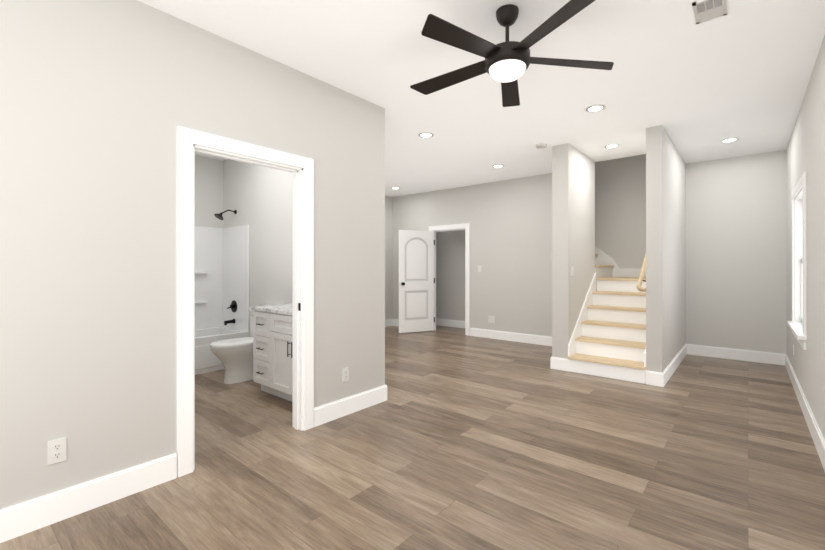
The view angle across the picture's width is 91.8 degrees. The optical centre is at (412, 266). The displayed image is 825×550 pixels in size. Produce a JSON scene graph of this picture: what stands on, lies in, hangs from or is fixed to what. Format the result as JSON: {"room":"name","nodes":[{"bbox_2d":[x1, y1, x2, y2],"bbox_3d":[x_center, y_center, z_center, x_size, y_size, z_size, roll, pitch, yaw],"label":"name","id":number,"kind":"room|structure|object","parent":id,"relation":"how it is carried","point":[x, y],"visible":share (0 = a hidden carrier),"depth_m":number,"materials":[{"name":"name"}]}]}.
{"room":"empty living room","nodes":[
{"label":"empty living room","id":0,"kind":"room"},
{"bbox_2d":[0,0,384,509],"bbox_3d":[-1.488,-0.120,2.443,0.120,2.780,3.670,0,0,40],"label":"wall","id":1,"kind":"structure","parent":0,"point":[101,101],"depth_m":2.21,"materials":[{"name":"white paint"}]},
{"bbox_2d":[48,437,65,464],"bbox_3d":[-1.776,0.920,1.999,0.008,0.115,0.070,0,0,40],"label":"electrical outlet","id":2,"kind":"object","parent":1,"relation":"attached to","point":[56,450],"visible":1,"depth_m":2.00,"materials":[{"name":"white plastic"}]},
{"bbox_2d":[0,453,176,542],"bbox_3d":[-1.982,1.196,1.749,0.016,0.147,1.732,0,0,40],"label":"baseboard","id":3,"kind":"structure","parent":1,"relation":"attached to","point":[23,518],"depth_m":2.07,"materials":[{"name":"white wood"}]},
{"bbox_2d":[177,126,313,476],"bbox_3d":[-1.157,0.209,2.837,0.156,2.122,0.984,0,0,40],"label":"door frame","id":4,"kind":"structure","parent":1,"relation":"attached to","point":[190,142],"depth_m":2.67,"materials":[{"name":"white wood"}]},
{"bbox_2d":[342,367,348,381],"bbox_3d":[-0.574,0.925,3.432,0.008,0.115,0.070,0,0,40],"label":"electrical outlet","id":5,"kind":"object","parent":1,"relation":"attached to","point":[345,374],"visible":1,"depth_m":3.43,"materials":[{"name":"white plastic"}]},
{"bbox_2d":[314,385,386,426],"bbox_3d":[-0.515,1.196,3.496,0.016,0.147,0.838,0,0,40],"label":"baseboard","id":6,"kind":"structure","parent":1,"relation":"attached to","point":[331,411],"depth_m":3.44,"materials":[{"name":"white wood"}]},
{"bbox_2d":[195,155,222,227],"bbox_3d":[-3.300,-0.120,5.106,0.180,2.780,1.680,0,0,40],"label":"wall","id":7,"kind":"structure","parent":0,"point":[208,188],"depth_m":5.54,"materials":[{"name":"white paint"}]},
{"bbox_2d":[223,159,292,336],"bbox_3d":[-1.592,-0.120,4.847,3.130,2.780,0.120,0,0,40],"label":"wall","id":8,"kind":"structure","parent":0,"point":[258,198],"depth_m":4.98,"materials":[{"name":"white paint"}]},
{"bbox_2d":[385,196,392,319],"bbox_3d":[-1.994,-0.120,6.895,0.120,2.780,6.340,0,0,40],"label":"wall","id":9,"kind":"structure","parent":0,"point":[388,257],"depth_m":8.57,"materials":[{"name":"white paint"}]},
{"bbox_2d":[385,319,392,326],"bbox_3d":[-1.586,1.196,7.277,0.016,0.147,3.610,0,0,40],"label":"baseboard","id":10,"kind":"structure","parent":9,"relation":"attached to","point":[388,322],"depth_m":8.56,"materials":[{"name":"white wood"}]},
{"bbox_2d":[0,325,824,549],"bbox_3d":[-0.106,1.320,4.168,6.520,0.100,8.090,0,0,40],"label":"floor","id":11,"kind":"structure","parent":0,"point":[458,439],"depth_m":2.52,"materials":[{"name":"brown wood"}]},
{"bbox_2d":[195,210,248,374],"bbox_3d":[-2.944,0.246,4.808,0.744,2.047,1.677,0,0,40],"label":"shower","id":12,"kind":"object","parent":11,"relation":"on","point":[221,283],"visible":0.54,"depth_m":5.43,"materials":[{"name":"white plastic"}]},
{"bbox_2d":[210,307,254,383],"bbox_3d":[-1.908,0.877,4.540,0.424,0.785,0.731,0,0,40],"label":"toilet","id":13,"kind":"object","parent":11,"relation":"on","point":[234,356],"visible":0.58,"depth_m":4.37,"materials":[{"name":"white ceramic"}]},
{"bbox_2d":[251,303,292,401],"bbox_3d":[-1.044,0.765,3.918,1.093,1.009,0.595,0,0,40],"label":"bathroom vanity","id":14,"kind":"object","parent":11,"relation":"on","point":[273,350],"visible":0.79,"depth_m":3.82,"materials":[{"name":"painted wood"},{"name":"marble"},{"name":"black metal"}]},
{"bbox_2d":[567,254,645,383],"bbox_3d":[2.012,-0.117,6.121,3.082,2.775,2.131,0,0,40],"label":"stairs","id":15,"kind":"structure","parent":11,"relation":"on","point":[611,342],"depth_m":4.98,"materials":[{"name":"white wood"}]},
{"bbox_2d":[393,173,551,336],"bbox_3d":[1.140,-0.120,7.411,4.020,2.780,0.100,0,0,40],"label":"wall","id":16,"kind":"structure","parent":0,"point":[510,221],"depth_m":7.00,"materials":[{"name":"white paint"}]},
{"bbox_2d":[393,319,398,326],"bbox_3d":[-0.057,1.196,8.339,0.992,0.147,0.016,0,0,40],"label":"baseboard","id":17,"kind":"structure","parent":16,"relation":"attached to","point":[395,322],"depth_m":8.58,"materials":[{"name":"white wood"}]},
{"bbox_2d":[399,230,433,332],"bbox_3d":[0.063,0.276,7.793,0.389,1.965,0.699,0,0,40],"label":"door","id":18,"kind":"structure","parent":16,"relation":"in","point":[416,281],"depth_m":7.76,"materials":[{"name":"painted wood"},{"name":"black metal"}]},
{"bbox_2d":[429,223,469,335],"bbox_3d":[0.731,0.229,7.755,0.954,2.082,0.136,0,0,40],"label":"door frame","id":19,"kind":"structure","parent":16,"relation":"attached to","point":[453,227],"depth_m":7.45,"materials":[{"name":"white wood"}]},
{"bbox_2d":[488,316,494,322],"bbox_3d":[1.404,0.935,7.118,0.120,0.115,0.008,0,0,40],"label":"electrical outlet","id":20,"kind":"object","parent":16,"relation":"attached to","point":[491,319],"visible":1,"depth_m":7.12,"materials":[{"name":"white plastic"}]},
{"bbox_2d":[470,328,551,345],"bbox_3d":[1.853,1.196,6.737,2.062,0.147,0.016,0,0,40],"label":"baseboard","id":21,"kind":"structure","parent":16,"relation":"attached to","point":[520,337],"depth_m":6.84,"materials":[{"name":"white wood"}]},
{"bbox_2d":[138,0,824,196],"bbox_3d":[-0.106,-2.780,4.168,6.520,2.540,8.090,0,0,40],"label":"ceiling","id":22,"kind":"structure","parent":0,"point":[741,70],"depth_m":3.10,"materials":[{"name":"white paint"}]},
{"bbox_2d":[418,132,433,137],"bbox_3d":[0.154,-1.506,4.570,0.176,0.008,0.176,0,0,40],"label":"recessed light","id":23,"kind":"object","parent":22,"relation":"in","point":[425,135],"visible":1,"depth_m":4.57,"materials":[{"name":"white"}]},
{"bbox_2d":[492,164,503,167],"bbox_3d":[1.280,-1.506,5.975,0.176,0.008,0.176,0,0,40],"label":"recessed light","id":24,"kind":"object","parent":22,"relation":"in","point":[498,166],"visible":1,"depth_m":5.98,"materials":[{"name":"white"}]},
{"bbox_2d":[410,0,613,106],"bbox_3d":[0.517,-1.310,2.352,1.244,0.398,1.233,0,0,40],"label":"ceiling fan","id":25,"kind":"object","parent":22,"relation":"hanging from","point":[506,63],"visible":1,"depth_m":2.28,"materials":[{"name":"black"}]},
{"bbox_2d":[536,143,546,148],"bbox_3d":[1.588,-1.490,4.934,0.132,0.040,0.132,0,0,40],"label":"smoke detector","id":26,"kind":"object","parent":22,"relation":"attached to","point":[540,145],"visible":1,"depth_m":4.89,"materials":[{"name":"white plastic"}]},
{"bbox_2d":[586,104,605,111],"bbox_3d":[1.740,-1.506,3.801,0.176,0.008,0.176,0,0,40],"label":"recessed light","id":27,"kind":"object","parent":22,"relation":"in","point":[596,108],"visible":1,"depth_m":3.79,"materials":[{"name":"white"}]},
{"bbox_2d":[604,144,619,147],"bbox_3d":[2.488,-1.506,4.988,0.176,0.008,0.176,0,0,40],"label":"recessed light","id":28,"kind":"object","parent":22,"relation":"in","point":[612,145],"visible":1,"depth_m":4.99,"materials":[{"name":"white"}]},
{"bbox_2d":[692,0,726,23],"bbox_3d":[1.734,-1.504,2.331,0.150,0.012,0.240,0,0,40],"label":"ceiling vent","id":29,"kind":"object","parent":22,"relation":"in","point":[705,10],"visible":1,"depth_m":2.33,"materials":[{"name":"white metal"}]},
{"bbox_2d":[720,138,738,142],"bbox_3d":[3.765,-1.506,4.752,0.176,0.008,0.176,0,0,40],"label":"recessed light","id":30,"kind":"object","parent":22,"relation":"in","point":[728,140],"visible":0.96,"depth_m":4.75,"materials":[{"name":"white"}]},
{"bbox_2d":[552,143,594,358],"bbox_3d":[2.178,-0.120,5.365,0.200,2.780,1.100,0,0,40],"label":"wall","id":31,"kind":"structure","parent":0,"point":[573,206],"depth_m":5.00,"materials":[{"name":"white paint"}]},
{"bbox_2d":[552,357,567,370],"bbox_3d":[1.819,1.196,4.938,0.200,0.147,0.016,0,0,40],"label":"baseboard","id":32,"kind":"structure","parent":31,"relation":"attached to","point":[559,363],"depth_m":4.93,"materials":[{"name":"white wood"}]},
{"bbox_2d":[568,273,595,370],"bbox_3d":[2.257,0.675,5.289,0.018,1.190,1.116,0,0,40],"label":"skirt board","id":33,"kind":"object","parent":31,"relation":"attached to","point":[582,317],"visible":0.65,"depth_m":5.21,"materials":[{"name":"white wood"}]},
{"bbox_2d":[436,150,786,353],"bbox_3d":[2.502,-1.330,7.182,6.400,5.200,0.120,0,0,40],"label":"wall","id":34,"kind":"structure","parent":0,"point":[736,252],"depth_m":5.61,"materials":[{"name":"white paint"}]},
{"bbox_2d":[436,318,464,327],"bbox_3d":[0.761,1.196,8.554,1.970,0.147,0.016,0,0,40],"label":"baseboard","id":35,"kind":"structure","parent":34,"relation":"attached to","point":[451,323],"depth_m":8.50,"materials":[{"name":"white wood"}]},
{"bbox_2d":[595,247,645,276],"bbox_3d":[2.695,-0.830,6.930,3.080,2.079,0.018,0,0,40],"label":"skirt board","id":36,"kind":"object","parent":34,"relation":"attached to","point":[602,258],"visible":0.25,"depth_m":6.45,"materials":[{"name":"white wood"}]},
{"bbox_2d":[686,344,785,364],"bbox_3d":[4.404,1.196,5.497,1.080,0.147,0.016,0,0,40],"label":"baseboard","id":37,"kind":"structure","parent":34,"relation":"attached to","point":[746,355],"depth_m":5.46,"materials":[{"name":"white wood"}]},
{"bbox_2d":[646,125,685,372],"bbox_3d":[3.266,-0.120,5.098,0.150,2.780,2.090,0,0,40],"label":"wall","id":38,"kind":"structure","parent":0,"point":[665,253],"depth_m":4.37,"materials":[{"name":"white paint"}]},
{"bbox_2d":[636,253,645,291],"bbox_3d":[2.972,-0.325,4.940,0.099,1.187,1.526,0,0,40],"label":"handrail","id":39,"kind":"object","parent":38,"relation":"attached to","point":[639,283],"visible":0.33,"depth_m":4.49,"materials":[{"name":"brown wood"}]},
{"bbox_2d":[644,347,645,366],"bbox_3d":[3.202,0.631,5.152,0.018,1.278,2.090,0,0,40],"label":"skirt board","id":40,"kind":"object","parent":38,"relation":"attached to","point":[645,358],"visible":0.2,"depth_m":4.36,"materials":[{"name":"white wood"}]},
{"bbox_2d":[646,370,663,386],"bbox_3d":[2.595,1.196,4.287,0.166,0.147,0.016,0,0,40],"label":"baseboard","id":41,"kind":"structure","parent":38,"relation":"attached to","point":[653,378],"depth_m":4.28,"materials":[{"name":"white wood"}]},
{"bbox_2d":[662,344,686,385],"bbox_3d":[3.330,1.196,5.045,0.016,0.147,2.090,0,0,40],"label":"baseboard","id":42,"kind":"structure","parent":38,"relation":"attached to","point":[672,366],"depth_m":4.85,"materials":[{"name":"white wood"}]},
{"bbox_2d":[787,35,824,439],"bbox_3d":[2.307,-0.120,2.065,0.120,2.780,7.970,0,0,40],"label":"wall","id":43,"kind":"structure","parent":0,"point":[806,149],"depth_m":3.08,"materials":[{"name":"white paint"}]},
{"bbox_2d":[787,172,806,349],"bbox_3d":[3.758,-0.052,3.843,0.167,1.520,1.256,0,0,40],"label":"window unit","id":44,"kind":"structure","parent":43,"relation":"in","point":[797,324],"depth_m":4.21,"materials":[{"name":"white"}]},
{"bbox_2d":[785,354,824,470],"bbox_3d":[2.294,1.196,2.155,0.016,0.147,7.850,0,0,40],"label":"baseboard","id":45,"kind":"structure","parent":43,"relation":"attached to","point":[815,433],"depth_m":3.17,"materials":[{"name":"white wood"}]}
]}

